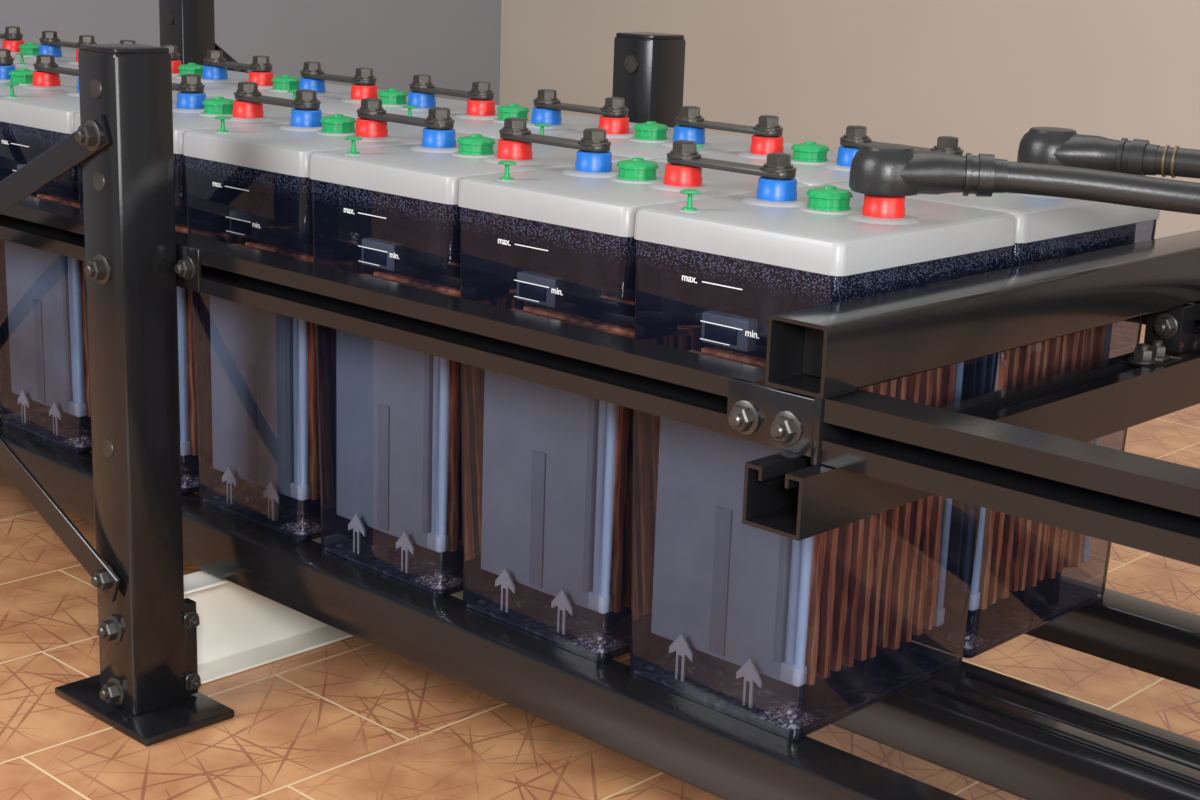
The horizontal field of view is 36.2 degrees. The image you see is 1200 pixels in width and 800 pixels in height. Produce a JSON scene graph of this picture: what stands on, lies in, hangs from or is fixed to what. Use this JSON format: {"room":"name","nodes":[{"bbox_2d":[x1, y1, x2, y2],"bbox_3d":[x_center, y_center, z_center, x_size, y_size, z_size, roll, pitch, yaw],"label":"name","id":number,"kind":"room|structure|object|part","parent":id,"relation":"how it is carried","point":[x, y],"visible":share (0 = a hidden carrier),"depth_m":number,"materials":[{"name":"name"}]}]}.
{"room":"battery room","nodes":[
{"label":"battery room","id":0,"kind":"room"},
{"bbox_2d":[0,0,501,104],"bbox_3d":[-2.418,-1.622,3.382,0.001,2.876,6.200,15,19,41],"label":"wall","id":1,"kind":"structure","parent":0,"point":[457,43],"depth_m":5.34,"materials":[{"name":"grey paint"}]},
{"bbox_2d":[0,321,1199,799],"bbox_3d":[-0.059,0.419,1.532,6.800,0.001,6.200,15,19,41],"label":"floor","id":2,"kind":"structure","parent":0,"point":[351,718],"depth_m":1.88,"materials":[{"name":"tile"}]},
{"bbox_2d":[0,0,1199,799],"bbox_3d":[-0.315,-0.096,2.163,3.432,0.666,0.839,15,19,41],"label":"rack","id":3,"kind":"object","parent":2,"relation":"on","point":[260,596],"visible":0.7,"depth_m":1.57,"materials":[{"name":"black metal"}]},
{"bbox_2d":[12,68,39,169],"bbox_3d":[-0.885,-0.257,2.506,0.208,0.417,0.248,15,19,41],"label":"cell","id":4,"kind":"object","parent":3,"relation":"on","point":[23,135],"visible":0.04,"depth_m":2.52,"materials":[{"name":"plastic"}]},
{"bbox_2d":[2,40,75,62],"bbox_3d":[-0.865,-0.337,2.822,0.208,0.417,0.248,15,19,41],"label":"cell","id":5,"kind":"object","parent":3,"relation":"on","point":[15,46],"visible":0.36,"depth_m":2.76,"materials":[{"name":"plastic"}]},
{"bbox_2d":[0,26,22,39],"bbox_3d":[-0.933,-0.570,2.838,0.133,0.019,0.030,15,19,41],"label":"bar","id":6,"kind":"object","parent":5,"relation":"attached to","point":[11,32],"visible":1,"depth_m":2.79,"materials":[{"name":"metal"}]},
{"bbox_2d":[0,65,82,414],"bbox_3d":[-0.733,-0.216,2.367,0.208,0.417,0.248,15,19,41],"label":"cell","id":7,"kind":"object","parent":3,"relation":"on","point":[29,81],"visible":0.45,"depth_m":2.30,"materials":[{"name":"plastic"}]},
{"bbox_2d":[0,49,13,64],"bbox_3d":[-0.802,-0.449,2.383,0.133,0.019,0.030,15,19,41],"label":"bar","id":8,"kind":"object","parent":7,"relation":"attached to","point":[6,58],"visible":1,"depth_m":2.34,"materials":[{"name":"metal"}]},
{"bbox_2d":[12,49,182,75],"bbox_3d":[-0.713,-0.296,2.683,0.208,0.417,0.248,15,19,41],"label":"cell","id":9,"kind":"object","parent":3,"relation":"on","point":[67,64],"visible":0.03,"depth_m":2.61,"materials":[{"name":"plastic"}]},
{"bbox_2d":[39,31,96,48],"bbox_3d":[-0.781,-0.529,2.699,0.133,0.019,0.030,15,19,41],"label":"bar","id":10,"kind":"object","parent":9,"relation":"attached to","point":[48,37],"visible":0.81,"depth_m":2.70,"materials":[{"name":"metal"}]},
{"bbox_2d":[0,78,238,452],"bbox_3d":[-0.581,-0.175,2.228,0.208,0.417,0.248,15,19,41],"label":"cell","id":11,"kind":"object","parent":3,"relation":"on","point":[49,365],"visible":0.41,"depth_m":2.16,"materials":[{"name":"plastic"}]},
{"bbox_2d":[33,54,78,76],"bbox_3d":[-0.650,-0.408,2.244,0.133,0.019,0.030,15,19,41],"label":"bar","id":12,"kind":"object","parent":11,"relation":"attached to","point":[46,63],"visible":0.54,"depth_m":2.27,"materials":[{"name":"metal"}]},
{"bbox_3d":[-0.457,-0.009,1.801,0.170,0.666,0.105,15,19,41],"label":"post","id":13,"kind":"part","parent":3,"relation":"part of","materials":[{"name":"black metal"}]},
{"bbox_2d":[76,60,275,85],"bbox_3d":[-0.561,-0.256,2.544,0.208,0.417,0.248,15,19,41],"label":"cell","id":14,"kind":"object","parent":3,"relation":"on","point":[210,75],"visible":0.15,"depth_m":2.47,"materials":[{"name":"plastic"}]},
{"bbox_2d":[120,40,179,59],"bbox_3d":[-0.629,-0.488,2.559,0.133,0.019,0.030,15,19,41],"label":"bar","id":15,"kind":"object","parent":14,"relation":"attached to","point":[175,55],"visible":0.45,"depth_m":2.52,"materials":[{"name":"metal"}]},
{"bbox_3d":[-0.661,-0.315,2.972,0.170,0.666,0.105,15,19,41],"label":"post","id":16,"kind":"part","parent":3,"relation":"part of","materials":[{"name":"black metal"}]},
{"bbox_2d":[74,92,356,494],"bbox_3d":[-0.429,-0.135,2.089,0.208,0.417,0.248,15,19,41],"label":"cell","id":17,"kind":"object","parent":3,"relation":"on","point":[270,194],"visible":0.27,"depth_m":2.02,"materials":[{"name":"plastic"}]},
{"bbox_2d":[172,74,204,92],"bbox_3d":[-0.498,-0.367,2.104,0.133,0.019,0.030,15,19,41],"label":"bar","id":18,"kind":"object","parent":17,"relation":"attached to","point":[191,83],"visible":0.52,"depth_m":2.06,"materials":[{"name":"metal"}]},
{"bbox_2d":[172,71,381,99],"bbox_3d":[-0.409,-0.215,2.405,0.208,0.417,0.248,15,19,41],"label":"cell","id":19,"kind":"object","parent":3,"relation":"on","point":[268,85],"visible":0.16,"depth_m":2.34,"materials":[{"name":"plastic"}]},
{"bbox_2d":[203,50,272,71],"bbox_3d":[-0.477,-0.447,2.420,0.133,0.019,0.030,15,19,41],"label":"bar","id":20,"kind":"object","parent":19,"relation":"attached to","point":[261,63],"visible":1,"depth_m":2.41,"materials":[{"name":"metal"}]},
{"bbox_2d":[183,108,470,541],"bbox_3d":[-0.278,-0.094,1.950,0.208,0.417,0.248,15,19,41],"label":"cell","id":21,"kind":"object","parent":3,"relation":"on","point":[264,375],"visible":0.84,"depth_m":1.88,"materials":[{"name":"plastic"}]},
{"bbox_2d":[234,82,320,108],"bbox_3d":[-0.346,-0.326,1.965,0.133,0.019,0.030,15,19,41],"label":"bar","id":22,"kind":"object","parent":21,"relation":"attached to","point":[247,91],"visible":1,"depth_m":1.95,"materials":[{"name":"metal"}]},
{"bbox_3d":[-0.824,-0.249,2.185,2.608,0.042,0.041,15,19,41],"label":"rail","id":23,"kind":"part","parent":3,"relation":"part of","materials":[{"name":"black metal"}]},
{"bbox_2d":[268,84,500,117],"bbox_3d":[-0.257,-0.174,2.266,0.208,0.417,0.248,15,19,41],"label":"cell","id":24,"kind":"object","parent":3,"relation":"on","point":[393,100],"visible":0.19,"depth_m":2.20,"materials":[{"name":"plastic"}]},
{"bbox_2d":[300,61,376,84],"bbox_3d":[-0.325,-0.406,2.281,0.133,0.019,0.030,15,19,41],"label":"bar","id":25,"kind":"object","parent":24,"relation":"attached to","point":[364,76],"visible":1,"depth_m":2.27,"materials":[{"name":"metal"}]},
{"bbox_2d":[310,128,631,596],"bbox_3d":[-0.126,-0.053,1.811,0.208,0.417,0.248,15,19,41],"label":"cell","id":26,"kind":"object","parent":3,"relation":"on","point":[399,431],"visible":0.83,"depth_m":1.74,"materials":[{"name":"plastic"}]},
{"bbox_2d":[357,98,454,128],"bbox_3d":[-0.194,-0.285,1.826,0.133,0.019,0.030,15,19,41],"label":"bar","id":27,"kind":"object","parent":26,"relation":"attached to","point":[371,108],"visible":1,"depth_m":1.82,"materials":[{"name":"metal"}]},
{"bbox_3d":[-0.501,0.121,2.033,3.420,0.054,0.052,15,19,41],"label":"rail","id":28,"kind":"part","parent":3,"relation":"part of","materials":[{"name":"black metal"}]},
{"bbox_2d":[391,99,638,138],"bbox_3d":[-0.105,-0.133,2.127,0.208,0.417,0.248,15,19,41],"label":"cell","id":29,"kind":"object","parent":3,"relation":"on","point":[481,117],"visible":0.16,"depth_m":2.06,"materials":[{"name":"plastic"}]},
{"bbox_2d":[409,74,493,99],"bbox_3d":[-0.173,-0.365,2.142,0.133,0.019,0.030,15,19,41],"label":"bar","id":30,"kind":"object","parent":29,"relation":"attached to","point":[480,90],"visible":1,"depth_m":2.13,"materials":[{"name":"metal"}]},
{"bbox_3d":[-0.378,0.093,2.159,3.420,0.054,0.048,15,19,41],"label":"rail","id":31,"kind":"part","parent":3,"relation":"part of","materials":[{"name":"black metal"}]},
{"bbox_2d":[458,150,808,661],"bbox_3d":[0.026,-0.012,1.671,0.208,0.417,0.248,15,19,41],"label":"cell","id":32,"kind":"object","parent":3,"relation":"on","point":[547,472],"visible":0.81,"depth_m":1.62,"materials":[{"name":"plastic"}]},
{"bbox_2d":[499,117,610,151],"bbox_3d":[-0.042,-0.244,1.687,0.133,0.019,0.030,15,19,41],"label":"bar","id":33,"kind":"object","parent":32,"relation":"attached to","point":[594,139],"visible":1,"depth_m":1.68,"materials":[{"name":"metal"}]},
{"bbox_3d":[0.050,-0.124,2.320,0.170,0.666,0.105,15,19,41],"label":"post","id":34,"kind":"part","parent":3,"relation":"part of","materials":[{"name":"black metal"}]},
{"bbox_2d":[534,115,793,160],"bbox_3d":[0.047,-0.092,1.987,0.208,0.417,0.248,15,19,41],"label":"cell","id":35,"kind":"object","parent":3,"relation":"on","point":[650,140],"visible":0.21,"depth_m":1.92,"materials":[{"name":"plastic"}]},
{"bbox_2d":[533,89,628,116],"bbox_3d":[-0.022,-0.325,2.003,0.133,0.019,0.030,15,19,41],"label":"bar","id":36,"kind":"object","parent":35,"relation":"attached to","point":[614,106],"visible":1,"depth_m":1.99,"materials":[{"name":"metal"}]},
{"bbox_2d":[653,135,860,185],"bbox_3d":[0.199,-0.051,1.848,0.208,0.417,0.248,15,19,41],"label":"cell","id":37,"kind":"object","parent":3,"relation":"on","point":[816,164],"visible":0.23,"depth_m":1.78,"materials":[{"name":"plastic"}]},
{"bbox_2d":[675,106,782,135],"bbox_3d":[0.130,-0.284,1.864,0.133,0.019,0.030,15,19,41],"label":"bar","id":38,"kind":"object","parent":37,"relation":"attached to","point":[767,125],"visible":1,"depth_m":1.85,"materials":[{"name":"metal"}]},
{"bbox_2d":[630,176,1015,739],"bbox_3d":[0.178,0.029,1.532,0.208,0.417,0.248,15,19,41],"label":"cell","id":39,"kind":"object","parent":3,"relation":"on","point":[789,638],"visible":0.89,"depth_m":1.49,"materials":[{"name":"plastic"}]},
{"bbox_2d":[667,140,796,178],"bbox_3d":[0.110,-0.204,1.548,0.133,0.019,0.030,15,19,41],"label":"bar","id":40,"kind":"object","parent":39,"relation":"attached to","point":[778,165],"visible":1,"depth_m":1.54,"materials":[{"name":"metal"}]},
{"bbox_2d":[849,143,1199,214],"bbox_3d":[0.887,0.120,1.554,1.400,0.630,0.158,0,14,-8],"label":"power cable","id":41,"kind":"object","parent":39,"relation":"attached to","point":[881,169],"visible":1,"depth_m":1.42,"materials":[{"name":"black rubber"}]},
{"bbox_2d":[830,182,1159,657],"bbox_3d":[0.350,-0.010,1.709,0.208,0.417,0.248,15,19,41],"label":"cell","id":42,"kind":"object","parent":3,"relation":"on","point":[1017,588],"visible":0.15,"depth_m":1.64,"materials":[{"name":"plastic"}]},
{"bbox_2d":[840,125,963,155],"bbox_3d":[0.282,-0.243,1.725,0.133,0.019,0.030,15,19,41],"label":"bar","id":43,"kind":"object","parent":42,"relation":"attached to","point":[855,136],"visible":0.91,"depth_m":1.74,"materials":[{"name":"metal"}]},
{"bbox_2d":[1017,127,1199,178],"bbox_3d":[0.974,0.088,1.690,1.222,0.630,0.201,0,14,-7],"label":"power cable","id":44,"kind":"object","parent":42,"relation":"attached to","point":[1058,146],"visible":0.9,"depth_m":1.58,"materials":[{"name":"black rubber"}]},
{"bbox_3d":[-0.343,0.085,2.196,3.420,0.054,0.048,15,19,41],"label":"rail","id":45,"kind":"part","parent":3,"relation":"part of","materials":[{"name":"black metal"}]},
{"bbox_3d":[-0.157,0.043,2.386,3.420,0.054,0.050,15,19,41],"label":"rail","id":46,"kind":"part","parent":3,"relation":"part of","materials":[{"name":"black metal"}]},
{"bbox_3d":[-0.100,-0.268,2.356,3.420,0.042,0.041,15,19,41],"label":"rail","id":47,"kind":"part","parent":3,"relation":"part of","materials":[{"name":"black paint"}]},
{"bbox_2d":[499,0,1199,242],"bbox_3d":[2.154,-1.452,3.344,6.730,2.876,0.001,15,19,41],"label":"wall","id":48,"kind":"structure","parent":0,"point":[983,74],"depth_m":4.79,"materials":[{"name":"beige paint"}]}
]}

